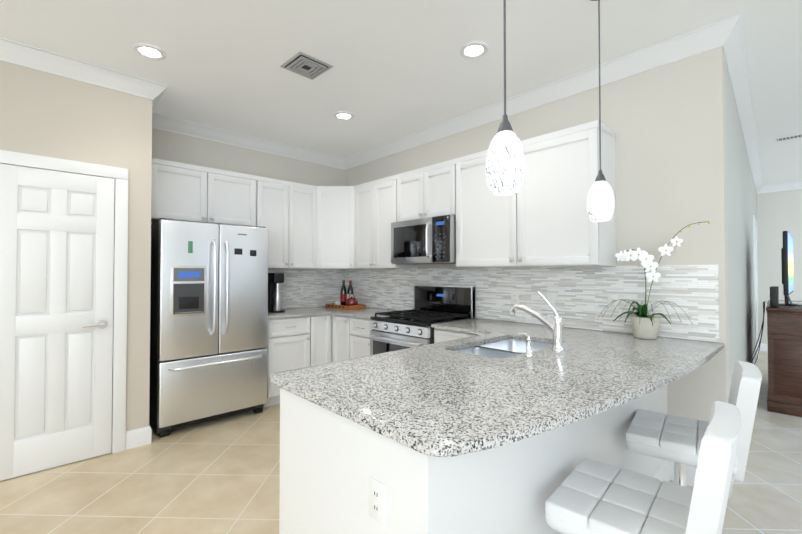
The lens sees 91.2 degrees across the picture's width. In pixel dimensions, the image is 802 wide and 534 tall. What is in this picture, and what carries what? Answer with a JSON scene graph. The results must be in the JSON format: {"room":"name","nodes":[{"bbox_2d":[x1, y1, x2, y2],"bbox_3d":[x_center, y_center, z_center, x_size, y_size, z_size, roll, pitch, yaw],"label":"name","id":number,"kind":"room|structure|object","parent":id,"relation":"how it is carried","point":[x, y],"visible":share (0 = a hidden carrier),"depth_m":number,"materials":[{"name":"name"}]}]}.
{"room":"kitchen","nodes":[
{"label":"kitchen","id":0,"kind":"room"},
{"bbox_2d":[0,351,801,533],"bbox_3d":[2.199,1.410,1.779,13.210,0.100,9.600,1,-1,-43],"label":"floor","id":1,"kind":"structure","parent":0,"point":[219,476],"depth_m":2.45,"materials":[{"name":"tile"}]},
{"bbox_2d":[149,218,267,437],"bbox_3d":[-1.801,0.500,3.658,0.900,1.776,0.746,1,-1,-43],"label":"fridge","id":2,"kind":"object","parent":1,"relation":"on","point":[209,321],"visible":1,"depth_m":3.37,"materials":[{"name":"grey metal"}]},
{"bbox_2d":[263,315,318,407],"bbox_3d":[-1.319,0.956,4.231,0.541,0.882,0.620,1,-1,-43],"label":"base cabinet","id":3,"kind":"object","parent":1,"relation":"on","point":[300,342],"depth_m":4.00,"materials":[{"name":"white wood"}]},
{"bbox_2d":[319,314,326,364],"bbox_3d":[-1.096,0.960,4.440,0.318,0.882,0.620,1,-1,-43],"label":"base cabinet","id":4,"kind":"object","parent":1,"relation":"on","point":[322,318],"depth_m":4.26,"materials":[{"name":"white wood"}]},
{"bbox_2d":[327,314,350,362],"bbox_3d":[-0.434,0.959,4.378,0.679,0.882,0.417,1,-1,-43],"label":"base cabinet","id":5,"kind":"object","parent":1,"relation":"on","point":[338,326],"depth_m":4.24,"materials":[{"name":"white wood"}]},
{"bbox_2d":[268,306,351,318],"bbox_3d":[-1.009,0.503,4.501,1.359,0.030,0.660,1,-1,-43],"label":"countertop","id":6,"kind":"structure","parent":5,"relation":"on","point":[321,310],"depth_m":4.23,"materials":[{"name":"stone"}]},
{"bbox_2d":[268,273,284,312],"bbox_3d":[-1.351,0.273,4.226,0.130,0.420,0.200,1,-1,-43],"label":"coffee machine","id":7,"kind":"object","parent":6,"relation":"on","point":[275,280],"visible":0.85,"depth_m":4.17,"materials":[{"name":"black"}]},
{"bbox_2d":[325,303,365,309],"bbox_3d":[-0.673,0.470,4.742,0.261,0.042,0.470,1,-1,-43],"label":"tray","id":8,"kind":"object","parent":6,"relation":"on","point":[357,306],"visible":0.83,"depth_m":4.61,"materials":[{"name":"orange wood"}]},
{"bbox_2d":[340,280,346,305],"bbox_3d":[-0.703,0.321,4.806,0.076,0.317,0.076,1,-1,-43],"label":"wine bottle","id":9,"kind":"object","parent":8,"relation":"on","point":[343,294],"visible":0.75,"depth_m":4.78,"materials":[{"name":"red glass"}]},
{"bbox_2d":[347,280,353,298],"bbox_3d":[-0.612,0.320,4.754,0.076,0.317,0.076,1,-1,-43],"label":"wine bottle","id":10,"kind":"object","parent":8,"relation":"on","point":[350,290],"visible":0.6,"depth_m":4.73,"materials":[{"name":"black glass"}]},
{"bbox_2d":[346,294,357,305],"bbox_3d":[-0.592,0.395,4.644,0.144,0.164,0.178,1,-1,-43],"label":"teapot","id":11,"kind":"object","parent":8,"relation":"on","point":[351,301],"visible":0.85,"depth_m":4.58,"materials":[{"name":"red ceramic"}]},
{"bbox_2d":[351,317,371,358],"bbox_3d":[-0.197,0.955,4.169,0.619,0.882,0.465,1,-1,-43],"label":"base cabinet","id":12,"kind":"object","parent":1,"relation":"on","point":[360,327],"depth_m":3.96,"materials":[{"name":"white wood"}]},
{"bbox_2d":[332,307,410,318],"bbox_3d":[-0.285,0.499,4.250,0.647,0.030,0.696,1,-1,-43],"label":"countertop","id":13,"kind":"structure","parent":12,"relation":"on","point":[367,312],"depth_m":4.22,"materials":[{"name":"stone"}]},
{"bbox_2d":[279,388,554,533],"bbox_3d":[0.023,0.915,1.528,0.664,0.884,0.841,1,-1,-43],"label":"base cabinet","id":14,"kind":"object","parent":1,"relation":"on","point":[339,474],"depth_m":1.24,"materials":[{"name":"white"}]},
{"bbox_2d":[270,323,724,456],"bbox_3d":[0.689,0.464,1.991,2.319,0.030,1.184,1,-1,-43],"label":"countertop","id":15,"kind":"structure","parent":14,"relation":"on","point":[443,399],"depth_m":1.49,"materials":[{"name":"stone"}]},
{"bbox_2d":[455,339,552,358],"bbox_3d":[0.623,0.585,2.295,0.792,0.200,0.442,1,-1,-43],"label":"sink","id":16,"kind":"object","parent":15,"relation":"in","point":[507,348],"visible":0.1,"depth_m":2.51,"materials":[{"name":"silver metal"}]},
{"bbox_2d":[509,291,564,356],"bbox_3d":[0.674,0.291,2.144,0.303,0.319,0.330,1,-1,-43],"label":"faucet","id":17,"kind":"object","parent":15,"relation":"on","point":[555,327],"visible":1,"depth_m":2.12,"materials":[{"name":"silver metal"}]},
{"bbox_2d":[597,221,709,338],"bbox_3d":[1.545,0.095,2.437,0.382,0.720,0.575,1,-1,-43],"label":"orchid","id":18,"kind":"object","parent":15,"relation":"on","point":[644,325],"visible":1,"depth_m":2.49,"materials":[{"name":"white plant"}]},
{"bbox_2d":[369,284,475,354],"bbox_3d":[0.173,0.783,3.673,0.714,1.212,0.756,1,-1,-43],"label":"range","id":19,"kind":"object","parent":1,"relation":"on","point":[405,329],"visible":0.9,"depth_m":3.64,"materials":[{"name":"grey metal"}]},
{"bbox_2d":[434,328,479,342],"bbox_3d":[0.720,0.940,3.193,0.619,0.882,0.675,1,-1,-43],"label":"base cabinet","id":20,"kind":"object","parent":1,"relation":"on","point":[440,335],"depth_m":3.12,"materials":[{"name":"white wood"}]},
{"bbox_2d":[431,318,523,333],"bbox_3d":[0.678,0.483,3.210,0.666,0.030,0.608,1,-1,-43],"label":"countertop","id":21,"kind":"structure","parent":20,"relation":"on","point":[469,325],"depth_m":3.20,"materials":[{"name":"stone"}]},
{"bbox_2d":[555,412,602,533],"bbox_3d":[0.384,0.920,1.867,0.573,0.884,0.841,1,-1,-43],"label":"base cabinet","id":22,"kind":"object","parent":1,"relation":"on","point":[577,441],"depth_m":1.61,"materials":[{"name":"white wood"}]},
{"bbox_2d":[603,398,638,472],"bbox_3d":[0.744,0.925,2.204,0.658,0.884,0.841,1,-1,-43],"label":"base cabinet","id":23,"kind":"object","parent":1,"relation":"on","point":[617,420],"depth_m":1.95,"materials":[{"name":"white wood"}]},
{"bbox_2d":[545,401,740,533],"bbox_3d":[0.771,0.891,1.260,0.494,0.921,0.420,-1,-1,42],"label":"stool","id":24,"kind":"object","parent":1,"relation":"on","point":[589,496],"visible":1,"depth_m":1.19,"materials":[{"name":"white leather"}]},
{"bbox_2d":[639,385,669,481],"bbox_3d":[1.196,0.932,2.628,0.699,0.884,0.841,1,-1,-43],"label":"base cabinet","id":25,"kind":"object","parent":1,"relation":"on","point":[655,401],"depth_m":2.36,"materials":[{"name":"white"}]},
{"bbox_2d":[625,361,761,486],"bbox_3d":[1.342,0.899,1.824,0.494,0.921,0.420,-1,-1,38],"label":"stool","id":26,"kind":"object","parent":1,"relation":"on","point":[676,440],"visible":0.6,"depth_m":1.74,"materials":[{"name":"white leather"}]},
{"bbox_2d":[766,300,801,416],"bbox_3d":[4.236,0.897,4.159,0.515,1.000,1.508,-1,-1,44],"label":"dresser","id":27,"kind":"object","parent":1,"relation":"on","point":[784,330],"visible":1,"depth_m":3.71,"materials":[{"name":"brown wood"}]},
{"bbox_2d":[769,286,778,306],"bbox_3d":[3.661,0.291,3.855,0.160,0.200,0.058,1,-1,-43],"label":"router","id":28,"kind":"object","parent":27,"relation":"on","point":[774,296],"visible":1,"depth_m":3.80,"materials":[{"name":"black plastic"}]},
{"bbox_2d":[779,231,801,306],"bbox_3d":[4.147,0.024,4.200,1.126,0.743,0.230,1,-1,-43],"label":"tv","id":29,"kind":"object","parent":27,"relation":"on","point":[787,266],"visible":0.9,"depth_m":3.90,"materials":[{"name":"black"}]},
{"bbox_2d":[749,301,764,363],"bbox_3d":[3.472,0.668,3.845,0.362,0.654,0.118,1,-1,-43],"label":"cords","id":30,"kind":"object","parent":29,"relation":"hanging from","point":[762,326],"visible":0.81,"depth_m":3.85,"materials":[{"name":"black plastic"}]},
{"bbox_2d":[0,46,801,480],"bbox_3d":[2.199,-0.050,1.802,12.850,2.820,9.240,1,-1,-43],"label":"wall","id":31,"kind":"structure","parent":0,"point":[682,158],"depth_m":2.80,"materials":[{"name":"beige paint"}]},
{"bbox_2d":[0,150,128,480],"bbox_3d":[-2.346,0.312,2.685,0.790,2.124,0.081,1,-1,-43],"label":"pantry door","id":32,"kind":"structure","parent":31,"relation":"in","point":[63,261],"depth_m":2.71,"materials":[{"name":"white wood"}]},
{"bbox_2d":[0,37,168,102],"bbox_3d":[-3.377,-1.405,1.737,4.122,0.112,0.092,1,-1,-43],"label":"crown molding","id":33,"kind":"structure","parent":31,"relation":"attached to","point":[14,52],"depth_m":2.76,"materials":[{"name":"white wood"}]},
{"bbox_2d":[137,426,151,443],"bbox_3d":[-2.186,1.317,3.313,0.014,0.134,0.664,1,-1,-43],"label":"baseboard","id":34,"kind":"structure","parent":31,"relation":"attached to","point":[146,432],"depth_m":3.05,"materials":[{"name":"white wood"}]},
{"bbox_2d":[152,101,159,124],"bbox_3d":[-2.142,-1.379,3.365,0.092,0.112,0.570,1,-1,-43],"label":"crown molding","id":35,"kind":"structure","parent":31,"relation":"attached to","point":[155,117],"depth_m":3.68,"materials":[{"name":"white wood"}]},
{"bbox_2d":[151,158,250,226],"bbox_3d":[-1.956,-0.684,3.861,0.958,0.531,0.324,1,-1,-43],"label":"upper cabinet","id":36,"kind":"object","parent":31,"relation":"attached to","point":[179,191],"depth_m":3.70,"materials":[{"name":"white wood"}]},
{"bbox_2d":[152,115,343,168],"bbox_3d":[-1.605,-1.364,4.361,2.240,0.112,0.092,1,-1,-43],"label":"crown molding","id":37,"kind":"structure","parent":31,"relation":"attached to","point":[166,123],"depth_m":4.26,"materials":[{"name":"white wood"}]},
{"bbox_2d":[251,175,322,268],"bbox_3d":[-1.339,-0.462,4.412,0.824,0.958,0.360,1,-1,-43],"label":"upper cabinet","id":38,"kind":"object","parent":31,"relation":"attached to","point":[286,208],"depth_m":4.29,"materials":[{"name":"white wood"}]},
{"bbox_2d":[268,269,343,308],"bbox_3d":[-1.244,0.257,4.732,1.320,0.469,0.007,1,-1,-43],"label":"backsplash","id":39,"kind":"structure","parent":31,"relation":"attached to","point":[323,286],"depth_m":4.85,"materials":[{"name":"tile"}]},
{"bbox_2d":[315,186,366,268],"bbox_3d":[-0.750,-0.457,4.736,0.681,0.958,0.694,1,-1,-43],"label":"upper cabinet","id":40,"kind":"object","parent":31,"relation":"attached to","point":[334,205],"depth_m":4.56,"materials":[{"name":"white wood"}]},
{"bbox_2d":[355,175,418,268],"bbox_3d":[-0.207,-0.462,4.392,0.360,0.958,0.778,1,-1,-43],"label":"upper cabinet","id":41,"kind":"object","parent":31,"relation":"attached to","point":[374,200],"depth_m":4.26,"materials":[{"name":"white wood"}]},
{"bbox_2d":[394,287,398,296],"bbox_3d":[-0.050,0.282,4.460,0.007,0.116,0.072,1,-1,-43],"label":"electrical outlet plate","id":42,"kind":"object","parent":31,"relation":"attached to","point":[396,289],"depth_m":4.46,"materials":[{"name":"white plastic"}]},
{"bbox_2d":[395,159,454,221],"bbox_3d":[0.333,-0.702,3.846,0.325,0.495,0.760,1,-1,-43],"label":"upper cabinet","id":43,"kind":"object","parent":31,"relation":"attached to","point":[428,191],"depth_m":3.71,"materials":[{"name":"white wood"}]},
{"bbox_2d":[391,214,455,264],"bbox_3d":[0.284,-0.241,3.794,0.457,0.422,0.756,1,-1,-43],"label":"microwave","id":44,"kind":"object","parent":43,"relation":"attached to","point":[427,241],"visible":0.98,"depth_m":3.61,"materials":[{"name":"silver metal"}]},
{"bbox_2d":[344,47,655,169],"bbox_3d":[0.449,-1.371,3.904,0.092,0.112,3.570,1,-1,-43],"label":"crown molding","id":45,"kind":"structure","parent":31,"relation":"attached to","point":[636,62],"depth_m":3.30,"materials":[{"name":"white wood"}]},
{"bbox_2d":[511,291,518,304],"bbox_3d":[0.977,0.265,3.366,0.007,0.116,0.072,1,-1,-43],"label":"electrical outlet plate","id":46,"kind":"object","parent":31,"relation":"attached to","point":[514,294],"depth_m":3.37,"materials":[{"name":"white plastic"}]},
{"bbox_2d":[344,265,718,341],"bbox_3d":[0.589,0.242,3.790,0.007,0.469,3.889,1,-1,-43],"label":"backsplash","id":47,"kind":"structure","parent":31,"relation":"attached to","point":[582,293],"depth_m":2.98,"materials":[{"name":"tile"}]},
{"bbox_2d":[455,120,615,267],"bbox_3d":[1.005,-0.482,3.127,0.325,0.958,1.198,1,-1,-43],"label":"upper cabinet","id":48,"kind":"object","parent":31,"relation":"attached to","point":[540,218],"depth_m":2.86,"materials":[{"name":"white wood"}]},
{"bbox_2d":[608,295,618,310],"bbox_3d":[1.511,0.256,2.798,0.007,0.116,0.072,1,-1,-43],"label":"electrical outlet plate","id":49,"kind":"object","parent":31,"relation":"attached to","point":[611,298],"depth_m":2.79,"materials":[{"name":"white plastic"}]},
{"bbox_2d":[671,359,755,498],"bbox_3d":[3.432,1.326,3.910,4.350,0.134,0.285,1,-1,-43],"label":"baseboard","id":50,"kind":"structure","parent":31,"relation":"attached to","point":[691,471],"depth_m":2.46,"materials":[{"name":"white"}]},
{"bbox_2d":[648,13,795,192],"bbox_3d":[4.055,-1.361,4.527,6.202,0.112,0.437,1,-1,-43],"label":"crown molding","id":51,"kind":"structure","parent":31,"relation":"attached to","point":[727,34],"depth_m":2.58,"materials":[{"name":"white wood"}]},
{"bbox_2d":[753,215,758,365],"bbox_3d":[5.283,0.351,5.843,0.018,2.145,0.990,-1,-1,44],"label":"door frame","id":52,"kind":"structure","parent":31,"relation":"attached to","point":[755,277],"depth_m":5.83,"materials":[{"name":"white"}]},
{"bbox_2d":[759,343,763,352],"bbox_3d":[5.884,1.366,6.463,0.745,0.134,0.058,1,-1,-43],"label":"baseboard","id":53,"kind":"structure","parent":31,"relation":"attached to","point":[762,344],"depth_m":6.72,"materials":[{"name":"white"}]},
{"bbox_2d":[764,343,767,350],"bbox_3d":[8.002,1.340,4.801,0.014,0.134,5.380,1,-1,-43],"label":"baseboard","id":54,"kind":"structure","parent":31,"relation":"attached to","point":[765,344],"depth_m":6.69,"materials":[{"name":"white wood"}]},
{"bbox_2d":[792,181,801,188],"bbox_3d":[8.096,-1.359,4.685,0.092,0.112,4.860,1,-1,-43],"label":"crown molding","id":55,"kind":"structure","parent":31,"relation":"attached to","point":[795,185],"depth_m":6.41,"materials":[{"name":"white"}]},
{"bbox_2d":[0,0,801,185],"bbox_3d":[2.199,-1.510,1.825,13.210,0.100,9.600,1,-1,-43],"label":"ceiling","id":56,"kind":"structure","parent":0,"point":[400,69],"depth_m":2.64,"materials":[{"name":"white paint"}]},
{"bbox_2d":[133,43,165,59],"bbox_3d":[-1.685,-1.441,2.636,0.189,0.010,0.189,0,-1,2],"label":"recessed light","id":57,"kind":"object","parent":56,"relation":"in","point":[148,51],"depth_m":2.63,"materials":[{"name":"white"}]},
{"bbox_2d":[280,51,332,79],"bbox_3d":[-0.678,-1.435,2.820,0.279,0.016,0.279,1,-1,-43],"label":"ceiling vent","id":58,"kind":"object","parent":56,"relation":"in","point":[305,65],"visible":1,"depth_m":2.80,"materials":[{"name":"grey metal"}]},
{"bbox_2d":[334,112,353,119],"bbox_3d":[-0.540,-1.425,3.710,0.189,0.010,0.189,0,-1,2],"label":"recessed light","id":59,"kind":"object","parent":56,"relation":"in","point":[338,115],"depth_m":3.70,"materials":[{"name":"white"}]},
{"bbox_2d":[460,42,488,58],"bbox_3d":[0.487,-1.442,2.617,0.189,0.010,0.189,0,-1,2],"label":"recessed light","id":60,"kind":"object","parent":56,"relation":"in","point":[471,50],"depth_m":2.61,"materials":[{"name":"white"}]},
{"bbox_2d":[486,0,524,195],"bbox_3d":[0.355,-0.859,1.345,0.131,1.215,0.131,1,-1,-43],"label":"pendant light","id":61,"kind":"object","parent":56,"relation":"hanging from","point":[505,166],"visible":1,"depth_m":1.29,"materials":[{"name":"white glass"}]},
{"bbox_2d":[587,0,614,221],"bbox_3d":[1.043,-0.848,2.059,0.131,1.215,0.131,1,-1,-43],"label":"pendant light","id":62,"kind":"object","parent":56,"relation":"hanging from","point":[600,203],"visible":1,"depth_m":2.02,"materials":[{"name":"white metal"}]},
{"bbox_2d":[775,134,801,141],"bbox_3d":[4.374,-1.416,4.181,0.130,0.012,0.560,1,-1,-43],"label":"ceiling vent","id":63,"kind":"object","parent":56,"relation":"in","point":[789,137],"visible":1,"depth_m":4.29,"materials":[{"name":"white metal"}]}
]}

